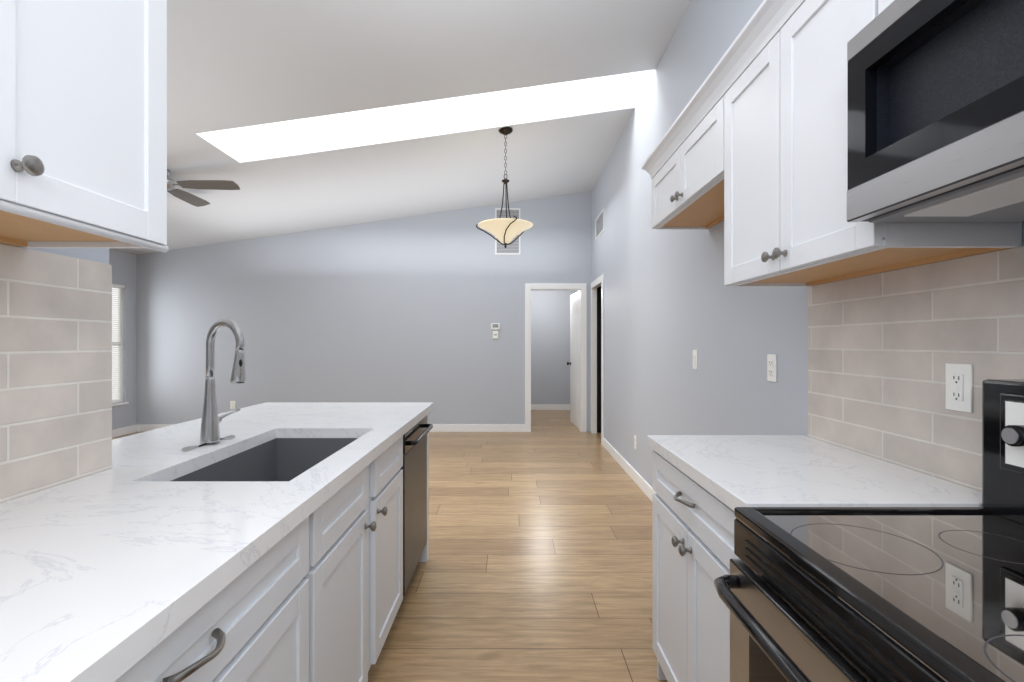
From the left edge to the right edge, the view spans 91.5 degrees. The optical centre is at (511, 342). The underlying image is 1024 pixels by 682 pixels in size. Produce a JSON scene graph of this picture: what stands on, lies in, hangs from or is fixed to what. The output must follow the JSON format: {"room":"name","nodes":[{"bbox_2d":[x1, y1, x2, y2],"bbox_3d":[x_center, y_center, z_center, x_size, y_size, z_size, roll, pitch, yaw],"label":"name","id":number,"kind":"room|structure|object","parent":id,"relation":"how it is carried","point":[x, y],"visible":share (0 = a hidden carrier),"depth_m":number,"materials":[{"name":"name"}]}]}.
{"room":"kitchen","nodes":[
{"label":"kitchen","id":0,"kind":"room"},
{"bbox_2d":[1,243,108,263],"bbox_3d":[-1.198,-0.270,-0.045,0.120,3.080,2.910,0,0,0],"label":"wall","id":1,"kind":"structure","parent":0,"point":[100,255],"depth_m":1.33,"materials":[{"name":"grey paint"}]},
{"bbox_2d":[0,243,111,503],"bbox_3d":[-1.134,0.088,-0.045,0.008,0.614,2.910,0,0,0],"label":"tile","id":2,"kind":"structure","parent":1,"relation":"attached to","point":[55,369],"depth_m":1.23,"materials":[{"name":"beige tile"}]},
{"bbox_2d":[0,0,167,247],"bbox_3d":[-0.967,-0.587,0.708,0.333,0.705,0.917,0,0,0],"label":"upper cabinet","id":3,"kind":"object","parent":1,"relation":"attached to","point":[83,123],"depth_m":0.96,"materials":[{"name":"white wood"}]},
{"bbox_2d":[109,249,136,429],"bbox_3d":[-5.400,-0.130,2.800,0.120,2.800,8.840,0,0,0],"label":"wall","id":4,"kind":"structure","parent":0,"point":[124,268],"depth_m":6.93,"materials":[{"name":"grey paint"}]},
{"bbox_2d":[112,287,128,405],"bbox_3d":[-5.370,0.030,6.380,0.120,1.640,1.080,0,0,0],"label":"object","id":5,"kind":"structure","parent":4,"relation":"in","point":[117,403],"depth_m":6.83,"materials":[{"name":"white"}]},
{"bbox_2d":[112,284,124,402],"bbox_3d":[-5.365,0.010,6.380,0.040,1.596,1.030,0,0,0],"label":"window blinds","id":6,"kind":"object","parent":5,"relation":"attached to","point":[120,359],"visible":0.25,"depth_m":6.79,"materials":[{"name":"white plastic"}]},
{"bbox_2d":[112,425,136,437],"bbox_3d":[-5.333,1.218,2.793,0.014,0.105,8.586,0,0,0],"label":"baseboard","id":7,"kind":"structure","parent":4,"relation":"attached to","point":[124,431],"depth_m":6.86,"materials":[{"name":"white wood"}]},
{"bbox_2d":[137,191,590,431],"bbox_3d":[-2.166,-0.580,7.156,6.588,3.700,0.128,0,0,0],"label":"wall","id":8,"kind":"structure","parent":0,"point":[409,309],"depth_m":7.10,"materials":[{"name":"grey paint"}]},
{"bbox_2d":[230,401,234,408],"bbox_3d":[-3.970,0.890,7.095,0.072,0.118,0.009,0,0,0],"label":"outlet","id":9,"kind":"object","parent":8,"relation":"attached to","point":[232,404],"visible":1,"depth_m":7.09,"materials":[{"name":"white plastic"}]},
{"bbox_2d":[137,424,524,431],"bbox_3d":[-2.578,1.218,7.093,5.525,0.105,0.014,0,0,0],"label":"baseboard","id":10,"kind":"structure","parent":8,"relation":"attached to","point":[450,427],"depth_m":7.09,"materials":[{"name":"white wood"}]},
{"bbox_2d":[491,323,499,338],"bbox_3d":[-0.235,-0.165,7.088,0.124,0.220,0.023,0,0,0],"label":"thermostat","id":11,"kind":"object","parent":8,"relation":"attached to","point":[495,326],"visible":1,"depth_m":7.08,"materials":[{"name":"white plastic"}]},
{"bbox_2d":[525,283,586,431],"bbox_3d":[0.623,0.215,7.160,0.875,2.110,0.152,0,0,0],"label":"door frame","id":12,"kind":"structure","parent":8,"relation":"attached to","point":[580,287],"depth_m":7.08,"materials":[{"name":"white wood"}]},
{"bbox_2d":[567,291,578,428],"bbox_3d":[0.947,0.255,7.589,0.165,2.015,0.702,0,0,0],"label":"hall door","id":13,"kind":"structure","parent":8,"relation":"in","point":[574,359],"depth_m":7.59,"materials":[{"name":"white wood"}]},
{"bbox_2d":[112,410,667,681],"bbox_3d":[-1.520,1.295,3.950,8.240,0.050,11.500,0,0,0],"label":"floor","id":14,"kind":"structure","parent":0,"point":[536,566],"depth_m":2.79,"materials":[{"name":"brown wood"}]},
{"bbox_2d":[115,497,330,681],"bbox_3d":[-0.812,0.834,0.762,0.644,0.872,1.059,0,0,0],"label":"base cabinet","id":15,"kind":"object","parent":14,"relation":"on","point":[316,595],"depth_m":1.01,"materials":[{"name":"white wood"}]},
{"bbox_2d":[0,402,433,681],"bbox_3d":[-0.962,0.375,1.230,0.997,0.040,3.460,0,0,0],"label":"countertop","id":16,"kind":"structure","parent":15,"relation":"on","point":[135,554],"depth_m":0.94,"materials":[{"name":"stone"}]},
{"bbox_2d":[182,319,245,450],"bbox_3d":[-0.998,0.136,1.766,0.186,0.436,0.277,0,0,0],"label":"faucet","id":17,"kind":"object","parent":16,"relation":"on","point":[210,428],"visible":1,"depth_m":1.73,"materials":[{"name":"silver metal"}]},
{"bbox_2d":[171,438,357,480],"bbox_3d":[-0.772,0.496,1.671,0.449,0.202,0.834,0,0,0],"label":"sink","id":18,"kind":"object","parent":16,"relation":"in","point":[282,459],"visible":0.04,"depth_m":2.04,"materials":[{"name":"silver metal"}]},
{"bbox_2d":[331,456,378,681],"bbox_3d":[-0.812,0.834,1.448,0.644,0.872,0.595,0,0,0],"label":"base cabinet","id":19,"kind":"object","parent":14,"relation":"on","point":[355,507],"depth_m":1.58,"materials":[{"name":"white wood"}]},
{"bbox_2d":[379,436,402,653],"bbox_3d":[-0.812,0.834,2.006,0.644,0.872,0.521,0,0,0],"label":"base cabinet","id":20,"kind":"object","parent":14,"relation":"on","point":[391,460],"depth_m":2.03,"materials":[{"name":"white wood"}]},
{"bbox_2d":[400,415,432,595],"bbox_3d":[-0.770,0.836,2.575,0.659,0.869,0.606,0,0,0],"label":"dishwasher","id":21,"kind":"object","parent":14,"relation":"on","point":[414,467],"visible":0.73,"depth_m":2.50,"materials":[{"name":"grey metal"}]},
{"bbox_2d":[419,414,428,561],"bbox_3d":[-0.812,0.834,2.564,0.644,0.872,0.752,0,0,0],"label":"base cabinet","id":22,"kind":"object","parent":14,"relation":"on","point":[425,555],"depth_m":2.89,"materials":[{"name":"white"}]},
{"bbox_2d":[652,451,737,681],"bbox_3d":[0.809,0.834,1.510,0.630,0.873,0.770,0,0,0],"label":"base cabinet","id":23,"kind":"object","parent":14,"relation":"on","point":[693,554],"visible":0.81,"depth_m":1.50,"materials":[{"name":"white wood"}]},
{"bbox_2d":[647,435,981,510],"bbox_3d":[0.818,0.375,1.510,0.600,0.040,0.810,0,0,0],"label":"countertop","id":24,"kind":"structure","parent":23,"relation":"on","point":[732,472],"depth_m":1.34,"materials":[{"name":"stone"}]},
{"bbox_2d":[714,379,1023,681],"bbox_3d":[0.763,0.675,0.723,0.705,1.190,0.751,0,0,0],"label":"range","id":25,"kind":"object","parent":14,"relation":"on","point":[870,594],"visible":1,"depth_m":0.84,"materials":[{"name":"black ceramic"}]},
{"bbox_2d":[109,0,690,254],"bbox_3d":[-2.166,-1.750,2.800,6.588,1.042,8.600,0,0,0],"label":"ceiling","id":26,"kind":"structure","parent":0,"point":[231,64],"depth_m":3.77,"materials":[{"name":"white paint"}]},
{"bbox_2d":[167,169,239,206],"bbox_3d":[-3.170,-1.471,4.500,1.049,0.177,1.049,0,0,43],"label":"ceiling fan","id":27,"kind":"object","parent":26,"relation":"hanging from","point":[190,198],"visible":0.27,"depth_m":4.54,"materials":[{"name":"silver metal"}]},
{"bbox_2d":[214,72,634,149],"bbox_3d":[-0.721,-2.377,4.250,3.698,1.248,0.800,0,0,0],"label":"skylight","id":28,"kind":"object","parent":26,"relation":"in","point":[433,111],"depth_m":4.57,"materials":[{"name":"white glass"}]},
{"bbox_2d":[476,127,532,247],"bbox_3d":[-0.071,-1.434,4.657,0.536,1.109,0.521,0,0,0],"label":"pendant lamp","id":29,"kind":"object","parent":26,"relation":"hanging from","point":[505,231],"visible":1,"depth_m":4.59,"materials":[{"name":"beige glass"}]},
{"bbox_2d":[531,290,578,403],"bbox_3d":[0.500,-0.030,9.460,3.640,2.600,0.120,0,0,0],"label":"wall","id":30,"kind":"structure","parent":0,"point":[550,345],"depth_m":9.40,"materials":[{"name":"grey paint"}]},
{"bbox_2d":[531,404,569,409],"bbox_3d":[0.500,1.218,9.393,3.400,0.105,0.014,0,0,0],"label":"baseboard","id":31,"kind":"structure","parent":30,"relation":"attached to","point":[550,406],"depth_m":9.39,"materials":[{"name":"white wood"}]},
{"bbox_2d":[597,286,600,431],"bbox_3d":[1.589,0.070,6.560,0.822,2.400,1.060,0,0,0],"label":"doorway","id":32,"kind":"structure","parent":0,"point":[598,359],"depth_m":7.05,"materials":[{"name":"black"}]},
{"bbox_2d":[591,0,1023,486],"bbox_3d":[1.188,-0.880,2.800,0.120,4.300,8.840,0,0,0],"label":"wall","id":33,"kind":"structure","parent":0,"point":[672,301],"depth_m":3.34,"materials":[{"name":"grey paint"}]},
{"bbox_2d":[591,274,603,445],"bbox_3d":[1.148,0.215,6.590,0.072,2.110,0.920,0,0,0],"label":"door frame","id":34,"kind":"structure","parent":33,"relation":"attached to","point":[597,283],"depth_m":6.97,"materials":[{"name":"white wood"}]},
{"bbox_2d":[595,208,603,239],"bbox_3d":[1.124,-1.510,6.400,0.008,0.270,0.600,0,0,0],"label":"air vent","id":35,"kind":"object","parent":33,"relation":"in","point":[599,225],"visible":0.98,"depth_m":6.42,"materials":[{"name":"white metal"}]},
{"bbox_2d":[603,437,656,500],"bbox_3d":[1.121,1.218,4.020,0.014,0.105,4.220,0,0,0],"label":"baseboard","id":36,"kind":"structure","parent":33,"relation":"attached to","point":[645,487],"depth_m":4.69,"materials":[{"name":"white wood"}]},
{"bbox_2d":[634,435,636,449],"bbox_3d":[1.123,0.910,4.550,0.009,0.118,0.072,0,0,0],"label":"outlet","id":37,"kind":"object","parent":33,"relation":"attached to","point":[635,442],"visible":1,"depth_m":4.54,"materials":[{"name":"white plastic"}]},
{"bbox_2d":[649,72,716,228],"bbox_3d":[0.962,-0.847,2.380,0.323,0.363,0.979,0,0,0],"label":"upper cabinet","id":38,"kind":"object","parent":33,"relation":"attached to","point":[682,172],"depth_m":2.33,"materials":[{"name":"white wood"}]},
{"bbox_2d":[693,350,697,368],"bbox_3d":[1.121,0.105,3.065,0.013,0.118,0.072,0,0,0],"label":"light switch","id":39,"kind":"object","parent":33,"relation":"attached to","point":[695,359],"visible":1,"depth_m":3.05,"materials":[{"name":"white plastic"}]},
{"bbox_2d":[767,354,776,381],"bbox_3d":[1.123,0.110,2.160,0.009,0.118,0.072,0,0,0],"label":"outlet","id":40,"kind":"object","parent":33,"relation":"attached to","point":[771,367],"visible":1,"depth_m":2.15,"materials":[{"name":"white plastic"}]},
{"bbox_2d":[717,0,1021,286],"bbox_3d":[0.962,-0.627,1.495,0.323,0.801,0.789,0,0,0],"label":"upper cabinet","id":41,"kind":"object","parent":33,"relation":"attached to","point":[751,149],"depth_m":1.43,"materials":[{"name":"white wood"}]},
{"bbox_2d":[865,0,893,25],"bbox_3d":[0.962,-0.861,0.722,0.323,0.333,0.750,0,0,0],"label":"upper cabinet","id":42,"kind":"object","parent":33,"relation":"attached to","point":[873,8],"depth_m":1.11,"materials":[{"name":"white wood"}]},
{"bbox_2d":[847,0,1023,222],"bbox_3d":[0.925,-0.459,0.723,0.382,0.403,0.751,0,0,0],"label":"microwave","id":43,"kind":"object","parent":42,"relation":"attached to","point":[935,111],"visible":1,"depth_m":0.91,"materials":[{"name":"silver metal"}]},
{"bbox_2d":[808,246,1023,491],"bbox_3d":[1.124,0.130,0.195,0.008,0.681,3.390,0,0,0],"label":"tile","id":44,"kind":"structure","parent":33,"relation":"attached to","point":[884,348],"depth_m":1.39,"materials":[{"name":"beige tile"}]},
{"bbox_2d":[946,363,972,412],"bbox_3d":[1.115,0.112,1.248,0.010,0.118,0.072,0,0,0],"label":"outlet","id":45,"kind":"object","parent":44,"relation":"attached to","point":[959,387],"visible":1,"depth_m":1.24,"materials":[{"name":"white plastic"}]}
]}

